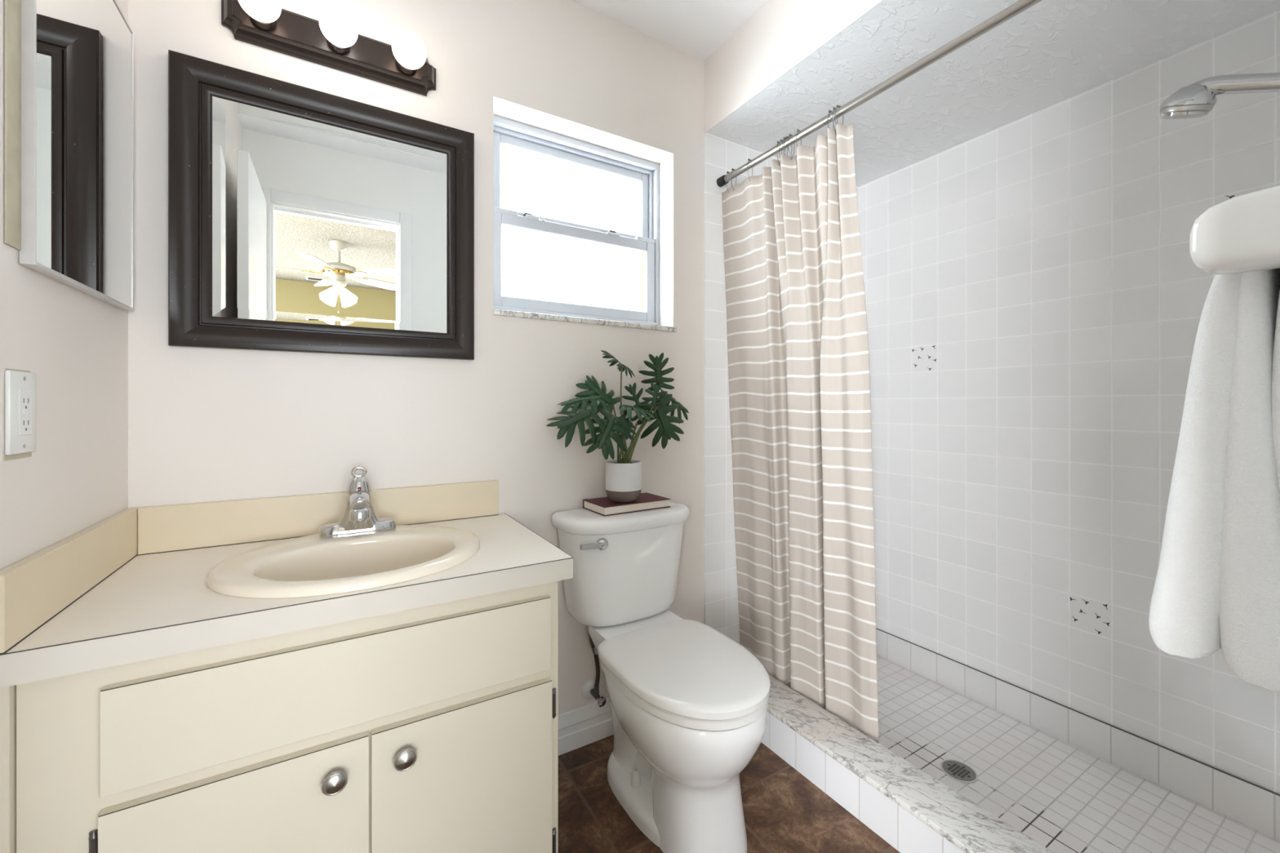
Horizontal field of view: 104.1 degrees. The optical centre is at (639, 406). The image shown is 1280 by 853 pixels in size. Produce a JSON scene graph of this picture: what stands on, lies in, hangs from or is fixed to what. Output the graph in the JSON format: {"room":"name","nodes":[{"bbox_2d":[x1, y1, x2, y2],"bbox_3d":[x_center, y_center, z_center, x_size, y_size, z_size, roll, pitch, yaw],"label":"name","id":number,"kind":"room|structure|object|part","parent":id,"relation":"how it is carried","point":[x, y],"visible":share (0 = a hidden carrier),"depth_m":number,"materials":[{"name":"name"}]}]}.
{"room":"bathroom","nodes":[
{"label":"bathroom","id":0,"kind":"room"},
{"bbox_2d":[0,0,128,569],"bbox_3d":[-0.808,-0.105,0.476,0.100,2.450,1.889,0,0,-31],"label":"wall","id":1,"kind":"structure","parent":0,"point":[75,342],"depth_m":0.83,"materials":[{"name":"beige paint"}]},
{"bbox_2d":[3,368,36,461],"bbox_3d":[-0.893,0.011,0.722,0.008,0.128,0.074,0,0,-31],"label":"electrical outlet","id":2,"kind":"object","parent":1,"relation":"attached to","point":[20,385],"visible":1,"depth_m":0.71,"materials":[{"name":"white plastic"}]},
{"bbox_2d":[18,387,31,435],"bbox_3d":[-0.891,0.008,0.724,0.002,0.068,0.033,0,0,-31],"label":"receptacle","id":3,"kind":"object","parent":2,"relation":"attached to","point":[24,393],"depth_m":0.72,"materials":[{"name":"white plastic"}]},
{"bbox_2d":[4,0,133,311],"bbox_3d":[-0.985,-0.520,0.884,0.016,0.629,0.445,0,0,-31],"label":"medicine cabinet","id":4,"kind":"object","parent":1,"relation":"attached to","point":[68,64],"visible":1,"depth_m":0.83,"materials":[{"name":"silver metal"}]},
{"bbox_2d":[128,0,857,715],"bbox_3d":[-0.103,-0.040,1.854,2.531,2.580,0.257,0,0,-31],"label":"wall","id":5,"kind":"structure","parent":0,"point":[206,424],"depth_m":1.50,"materials":[{"name":"beige paint"}]},
{"bbox_2d":[137,480,498,555],"bbox_3d":[-0.765,0.275,1.301,0.786,0.103,0.018,0,0,-31],"label":"backsplash","id":6,"kind":"structure","parent":5,"relation":"attached to","point":[191,526],"depth_m":1.23,"materials":[{"name":"beige laminate"}]},
{"bbox_2d":[168,49,474,359],"bbox_3d":[-0.772,-0.467,1.293,0.665,0.661,0.024,0,0,-31],"label":"vanity mirror","id":7,"kind":"object","parent":5,"relation":"attached to","point":[301,219],"visible":1,"depth_m":1.26,"materials":[{"name":"brown paint"}]},
{"bbox_3d":[-0.777,-0.467,1.300,0.522,0.518,0.004,0,0,-31],"label":"glass","id":8,"kind":"part","parent":7,"relation":"part of","materials":[{"name":"white mirror"}]},
{"bbox_2d":[221,0,435,96],"bbox_3d":[-0.748,-0.928,1.241,0.472,0.106,0.139,0,0,-31],"label":"vanity light","id":9,"kind":"object","parent":5,"relation":"attached to","point":[334,42],"visible":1,"depth_m":1.25,"materials":[{"name":"brown metal"}]},
{"bbox_2d":[238,0,281,31],"bbox_3d":[-0.873,-0.924,1.147,0.082,0.082,0.108,0,0,-31],"label":"bulb","id":10,"kind":"object","parent":9,"relation":"attached to","point":[253,15],"depth_m":1.15,"materials":[{"name":"white glass"}]},
{"bbox_2d":[318,4,358,54],"bbox_3d":[-0.740,-0.924,1.227,0.082,0.082,0.108,0,0,-31],"label":"bulb","id":11,"kind":"object","parent":9,"relation":"attached to","point":[338,32],"depth_m":1.20,"materials":[{"name":"white glass"}]},
{"bbox_2d":[391,31,426,75],"bbox_3d":[-0.606,-0.924,1.308,0.082,0.082,0.108,0,0,-31],"label":"bulb","id":12,"kind":"object","parent":9,"relation":"attached to","point":[408,50],"depth_m":1.28,"materials":[{"name":"white glass"}]},
{"bbox_2d":[493,115,676,332],"bbox_3d":[-0.217,-0.605,1.784,0.674,0.660,0.257,0,0,-31],"label":"window","id":13,"kind":"structure","parent":5,"relation":"in","point":[644,242],"depth_m":1.78,"materials":[{"name":"white plastic"}]},
{"bbox_3d":[-0.232,-0.758,1.796,0.610,0.287,0.020,0,0,-31],"label":"sash","id":14,"kind":"part","parent":13,"relation":"part of","materials":[{"name":"white glass"}]},
{"bbox_3d":[-0.216,-0.476,1.775,0.628,0.333,0.026,0,0,-31],"label":"sash","id":15,"kind":"part","parent":13,"relation":"part of","materials":[{"name":"white glass"}]},
{"bbox_3d":[-0.179,-0.284,1.720,0.674,0.018,0.108,0,0,-31],"label":"sill","id":16,"kind":"part","parent":13,"relation":"part of","materials":[{"name":"white stone"}]},
{"bbox_2d":[558,697,613,755],"bbox_3d":[-0.091,1.059,1.711,0.788,0.122,0.014,0,0,-31],"label":"baseboard","id":17,"kind":"structure","parent":5,"relation":"attached to","point":[579,727],"depth_m":1.65,"materials":[{"name":"white paint"}]},
{"bbox_2d":[581,633,606,706],"bbox_3d":[-0.147,0.828,1.636,0.074,0.308,0.083,0,0,-31],"label":"water supply line","id":18,"kind":"object","parent":5,"relation":"attached to","point":[590,689],"visible":0.63,"depth_m":1.63,"materials":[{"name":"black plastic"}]},
{"bbox_3d":[-0.124,0.956,1.619,0.034,0.034,0.031,0,0,-31],"label":"valve handle","id":19,"kind":"part","parent":18,"relation":"part of","materials":[{"name":"silver metal"}]},
{"bbox_2d":[716,0,1041,186],"bbox_3d":[0.703,-0.875,1.307,0.034,0.034,1.510,0,0,-31],"label":"shower rod","id":20,"kind":"object","parent":5,"relation":"attached to","point":[1020,6],"visible":0.97,"depth_m":1.32,"materials":[{"name":"metal"}]},
{"bbox_2d":[725,171,732,192],"bbox_3d":[0.339,-0.855,1.910,0.010,0.081,0.034,0,0,40],"label":"curtain hook","id":21,"kind":"object","parent":20,"relation":"hanging from","point":[727,172],"visible":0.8,"depth_m":1.90,"materials":[{"name":"metal"}]},
{"bbox_2d":[730,168,736,191],"bbox_3d":[0.354,-0.855,1.886,0.010,0.081,0.034,0,0,37],"label":"curtain hook","id":22,"kind":"object","parent":20,"relation":"hanging from","point":[732,169],"visible":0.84,"depth_m":1.88,"materials":[{"name":"metal"}]},
{"bbox_2d":[746,158,752,180],"bbox_3d":[0.399,-0.855,1.811,0.010,0.081,0.034,0,0,35],"label":"curtain hook","id":23,"kind":"object","parent":20,"relation":"hanging from","point":[748,159],"visible":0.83,"depth_m":1.80,"materials":[{"name":"metal"}]},
{"bbox_2d":[776,141,782,165],"bbox_3d":[0.471,-0.855,1.692,0.010,0.081,0.034,0,0,31],"label":"curtain hook","id":24,"kind":"object","parent":20,"relation":"hanging from","point":[778,142],"visible":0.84,"depth_m":1.68,"materials":[{"name":"metal"}]},
{"bbox_2d":[778,139,785,156],"bbox_3d":[0.478,-0.855,1.680,0.010,0.081,0.034,0,0,37],"label":"curtain hook","id":25,"kind":"object","parent":20,"relation":"hanging from","point":[780,140],"visible":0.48,"depth_m":1.67,"materials":[{"name":"metal"}]},
{"bbox_2d":[783,136,791,155],"bbox_3d":[0.491,-0.855,1.658,0.033,0.081,0.010,0,0,-34],"label":"curtain hook","id":26,"kind":"object","parent":20,"relation":"hanging from","point":[786,137],"visible":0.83,"depth_m":1.65,"materials":[{"name":"metal"}]},
{"bbox_2d":[787,133,795,159],"bbox_3d":[0.498,-0.855,1.646,0.010,0.081,0.034,0,0,45],"label":"curtain hook","id":27,"kind":"object","parent":20,"relation":"hanging from","point":[789,135],"visible":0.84,"depth_m":1.64,"materials":[{"name":"metal"}]},
{"bbox_2d":[795,128,801,146],"bbox_3d":[0.515,-0.855,1.619,0.010,0.081,0.034,0,0,31],"label":"curtain hook","id":28,"kind":"object","parent":20,"relation":"hanging from","point":[797,130],"visible":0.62,"depth_m":1.61,"materials":[{"name":"metal"}]},
{"bbox_2d":[826,110,834,128],"bbox_3d":[0.578,-0.855,1.514,0.010,0.081,0.034,0,0,40],"label":"curtain hook","id":29,"kind":"object","parent":20,"relation":"hanging from","point":[828,111],"visible":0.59,"depth_m":1.51,"materials":[{"name":"metal"}]},
{"bbox_2d":[832,106,837,134],"bbox_3d":[0.586,-0.855,1.500,0.010,0.081,0.034,0,0,33],"label":"curtain hook","id":30,"kind":"object","parent":20,"relation":"hanging from","point":[833,108],"visible":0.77,"depth_m":1.49,"materials":[{"name":"metal"}]},
{"bbox_2d":[834,105,843,124],"bbox_3d":[0.593,-0.855,1.488,0.033,0.081,0.010,0,0,-36],"label":"curtain hook","id":31,"kind":"object","parent":20,"relation":"hanging from","point":[837,106],"visible":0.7,"depth_m":1.49,"materials":[{"name":"metal"}]},
{"bbox_2d":[721,123,879,743],"bbox_3d":[0.524,0.101,1.725,0.193,1.868,0.593,0,0,-31],"label":"shower curtain","id":32,"kind":"object","parent":31,"relation":"hanging from","point":[797,341],"visible":0.97,"depth_m":1.66,"materials":[{"name":"beige fabric"}]},
{"bbox_2d":[570,0,768,60],"bbox_3d":[0.319,-1.380,1.155,2.731,0.100,1.889,0,0,-31],"label":"ceiling","id":33,"kind":"structure","parent":0,"point":[695,28],"depth_m":1.71,"materials":[{"name":"paint"}]},
{"bbox_2d":[558,655,1279,852],"bbox_3d":[0.276,1.180,1.129,2.631,0.120,1.889,0,0,-31],"label":"floor","id":34,"kind":"structure","parent":0,"point":[1063,797],"depth_m":1.45,"materials":[{"name":"white tile"}]},
{"bbox_2d":[0,581,558,852],"bbox_3d":[-0.635,0.746,1.068,0.805,0.748,0.522,0,0,-31],"label":"vanity cabinet","id":35,"kind":"object","parent":34,"relation":"on","point":[433,728],"visible":0.93,"depth_m":0.84,"materials":[{"name":"beige paint"}]},
{"bbox_3d":[-0.631,0.795,0.806,0.340,0.420,0.017,0,0,-31],"label":"door","id":36,"kind":"part","parent":35,"relation":"part of","materials":[{"name":"beige paint"}]},
{"bbox_2d":[0,480,573,688],"bbox_3d":[-0.633,0.296,1.085,0.828,0.147,0.524,0,0,-31],"label":"countertop","id":37,"kind":"structure","parent":35,"relation":"on","point":[130,586],"depth_m":0.90,"materials":[{"name":"beige laminate"}]},
{"bbox_2d":[206,524,479,598],"bbox_3d":[-0.604,0.391,1.075,0.498,0.168,0.444,0,0,-31],"label":"sink basin","id":38,"kind":"object","parent":37,"relation":"in","point":[308,566],"visible":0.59,"depth_m":1.09,"materials":[{"name":"ceramic"}]},
{"bbox_2d":[319,466,395,537],"bbox_3d":[-0.664,0.226,1.182,0.162,0.162,0.132,0,0,-31],"label":"faucet","id":39,"kind":"object","parent":37,"relation":"on","point":[359,516],"visible":1,"depth_m":1.18,"materials":[{"name":"silver metal"}]},
{"bbox_3d":[-0.685,0.294,1.216,0.162,0.027,0.052,0,0,-31],"label":"plate","id":40,"kind":"part","parent":39,"relation":"part of","materials":[{"name":"silver metal"}]},
{"bbox_3d":[-0.682,0.178,1.212,0.054,0.065,0.054,0,0,-31],"label":"handle","id":41,"kind":"part","parent":39,"relation":"part of","materials":[{"name":"silver metal"}]},
{"bbox_3d":[-0.659,0.224,1.174,0.045,0.050,0.093,0,0,-31],"label":"spout","id":42,"kind":"part","parent":39,"relation":"part of","materials":[{"name":"silver metal"}]},
{"bbox_3d":[-0.484,0.483,0.895,0.679,0.154,0.017,0,0,-31],"label":"false drawer","id":43,"kind":"part","parent":35,"relation":"part of","materials":[{"name":"beige paint"}]},
{"bbox_3d":[-0.519,0.638,0.849,0.039,0.039,0.026,0,0,-31],"label":"knob","id":44,"kind":"part","parent":35,"relation":"part of","materials":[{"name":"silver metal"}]},
{"bbox_3d":[-0.426,0.638,0.905,0.039,0.039,0.026,0,0,-31],"label":"knob","id":45,"kind":"part","parent":35,"relation":"part of","materials":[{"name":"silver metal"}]},
{"bbox_3d":[-0.337,0.795,0.984,0.340,0.420,0.017,0,0,-31],"label":"door","id":46,"kind":"part","parent":35,"relation":"part of","materials":[{"name":"beige paint"}]},
{"bbox_2d":[551,500,769,852],"bbox_3d":[0.076,0.727,1.413,0.455,0.787,0.665,0,0,-31],"label":"toilet","id":47,"kind":"object","parent":34,"relation":"on","point":[688,702],"visible":0.98,"depth_m":1.30,"materials":[{"name":"white ceramic"}]},
{"bbox_3d":[-0.133,0.405,1.454,0.091,0.036,0.033,0,0,-31],"label":"flush lever","id":48,"kind":"part","parent":47,"relation":"part of","materials":[{"name":"silver metal"}]},
{"bbox_3d":[-0.042,0.525,1.609,0.420,0.294,0.194,0,0,-31],"label":"tank","id":49,"kind":"part","parent":47,"relation":"part of","materials":[{"name":"white ceramic"}]},
{"bbox_3d":[-0.040,0.355,1.605,0.455,0.044,0.217,0,0,-31],"label":"tank lid","id":50,"kind":"part","parent":47,"relation":"part of","materials":[{"name":"white ceramic"}]},
{"bbox_2d":[582,492,671,515],"bbox_3d":[-0.043,0.319,1.637,0.250,0.028,0.144,0,0,-33],"label":"book","id":51,"kind":"object","parent":47,"relation":"on","point":[603,506],"visible":0.95,"depth_m":1.59,"materials":[{"name":"red paper"}]},
{"bbox_2d":[546,350,688,502],"bbox_3d":[-0.052,0.061,1.611,0.522,0.488,0.204,0,0,-21],"label":"potted plant","id":52,"kind":"object","parent":51,"relation":"on","point":[624,474],"visible":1,"depth_m":1.58,"materials":[{"name":"green plant"}]},
{"bbox_3d":[-0.091,0.081,1.587,0.075,0.225,0.022,0,0,-39],"label":"stem","id":53,"kind":"part","parent":52,"relation":"part of","materials":[{"name":"green plant"}]},
{"bbox_3d":[-0.068,0.091,1.623,0.045,0.204,0.016,0,0,-1],"label":"stem","id":54,"kind":"part","parent":52,"relation":"part of","materials":[{"name":"green plant"}]},
{"bbox_3d":[-0.063,0.116,1.562,0.079,0.158,0.055,0,0,-31],"label":"stem","id":55,"kind":"part","parent":52,"relation":"part of","materials":[{"name":"green plant"}]},
{"bbox_3d":[-0.057,0.094,1.588,0.013,0.199,0.042,0,0,-31],"label":"stem","id":56,"kind":"part","parent":52,"relation":"part of","materials":[{"name":"green plant"}]},
{"bbox_3d":[-0.054,0.114,1.580,0.008,0.161,0.100,0,0,-2],"label":"stem","id":57,"kind":"part","parent":52,"relation":"part of","materials":[{"name":"green plant"}]},
{"bbox_3d":[-0.049,0.028,1.622,0.037,0.332,0.010,0,0,37],"label":"stem","id":58,"kind":"part","parent":52,"relation":"part of","materials":[{"name":"green plant"}]},
{"bbox_3d":[-0.053,0.223,1.612,0.116,0.088,0.116,0,0,-31],"label":"pot","id":59,"kind":"part","parent":52,"relation":"part of","materials":[{"name":"white ceramic"}]},
{"bbox_3d":[-0.053,0.286,1.612,0.115,0.038,0.115,0,0,-31],"label":"pot","id":60,"kind":"part","parent":52,"relation":"part of","materials":[{"name":"beige ceramic"}]},
{"bbox_3d":[-0.019,0.109,1.641,0.012,0.171,0.090,0,0,34],"label":"stem","id":61,"kind":"part","parent":52,"relation":"part of","materials":[{"name":"green plant"}]},
{"bbox_3d":[-0.010,0.094,1.613,0.114,0.201,0.037,0,0,-31],"label":"stem","id":62,"kind":"part","parent":52,"relation":"part of","materials":[{"name":"green plant"}]},
{"bbox_3d":[0.004,0.062,1.650,0.163,0.266,0.012,0,0,-41],"label":"stem","id":63,"kind":"part","parent":52,"relation":"part of","materials":[{"name":"green plant"}]},
{"bbox_3d":[-0.006,0.097,1.617,0.125,0.196,0.059,0,0,-31],"label":"stem","id":64,"kind":"part","parent":52,"relation":"part of","materials":[{"name":"green plant"}]},
{"bbox_3d":[0.018,0.074,1.648,0.139,0.241,0.017,0,0,-24],"label":"stem","id":65,"kind":"part","parent":52,"relation":"part of","materials":[{"name":"green plant"}]},
{"bbox_3d":[0.093,0.896,1.385,0.357,0.448,0.584,0,0,-31],"label":"bowl","id":66,"kind":"part","parent":47,"relation":"part of","materials":[{"name":"white ceramic"}]},
{"bbox_3d":[0.127,0.683,1.329,0.370,0.026,0.468,0,0,-31],"label":"lid","id":67,"kind":"part","parent":47,"relation":"part of","materials":[{"name":"white plastic"}]},
{"bbox_3d":[0.127,0.711,1.329,0.366,0.031,0.461,0,0,-31],"label":"seat","id":68,"kind":"part","parent":47,"relation":"part of","materials":[{"name":"white plastic"}]},
{"bbox_2d":[761,674,1053,852],"bbox_3d":[0.699,1.065,1.304,0.150,0.170,1.511,0,0,-31],"label":"shower curb","id":69,"kind":"object","parent":34,"relation":"on","point":[908,808],"visible":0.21,"depth_m":1.33,"materials":[{"name":"white stone"}]},
{"bbox_2d":[940,759,977,783],"bbox_3d":[1.004,1.148,1.573,0.101,0.003,0.101,0,0,-31],"label":"floor drain","id":70,"kind":"object","parent":34,"relation":"on","point":[960,771],"visible":1,"depth_m":1.57,"materials":[{"name":"silver metal"}]},
{"bbox_2d":[857,8,1279,794],"bbox_3d":[1.445,-0.040,1.835,0.100,2.580,1.889,0,0,-31],"label":"wall","id":71,"kind":"structure","parent":0,"point":[1035,293],"depth_m":1.72,"materials":[{"name":"white tile"}]},
{"bbox_2d":[704,0,1279,186],"bbox_3d":[1.038,-1.191,1.513,0.929,0.278,1.519,0,0,-31],"label":"soffit","id":72,"kind":"object","parent":71,"relation":"attached to","point":[792,62],"depth_m":1.56,"materials":[{"name":"beige paint"}]},
{"bbox_2d":[875,629,1279,841],"bbox_3d":[1.435,1.090,1.749,0.010,0.120,1.512,0,0,-31],"label":"baseboard","id":73,"kind":"structure","parent":71,"relation":"attached to","point":[1256,808],"depth_m":1.62,"materials":[{"name":"white tile"}]},
{"bbox_2d":[875,627,1279,795],"bbox_3d":[1.435,1.029,1.748,0.009,0.001,1.512,0,0,-31],"label":"trim","id":74,"kind":"structure","parent":71,"relation":"attached to","point":[1187,757],"depth_m":1.62,"materials":[{"name":"tile"}]},
{"bbox_3d":[0.776,-0.105,0.398,2.531,2.450,0.120,0,0,-31],"label":"wall","id":75,"kind":"structure","parent":0,"visible":0},
{"bbox_2d":[1159,72,1279,119],"bbox_3d":[1.358,-0.658,1.041,0.093,0.184,0.390,0,0,-31],"label":"shower head","id":76,"kind":"object","parent":75,"relation":"attached to","point":[1196,100],"visible":1,"depth_m":1.13,"materials":[{"name":"silver metal"}]},
{"bbox_2d":[1189,185,1279,274],"bbox_3d":[0.670,-0.129,0.469,0.548,0.086,0.111,0,0,-31],"label":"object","id":77,"kind":"object","parent":75,"relation":"attached to","point":[1241,233],"visible":1,"depth_m":0.36,"materials":[{"name":"white ceramic"}]},
{"bbox_2d":[1148,268,1279,692],"bbox_3d":[0.636,0.039,0.481,0.385,0.380,0.128,0,0,-31],"label":"towel","id":78,"kind":"object","parent":77,"relation":"hanging from","point":[1217,584],"visible":0.82,"depth_m":0.39,"materials":[{"name":"white fabric"}]}
]}

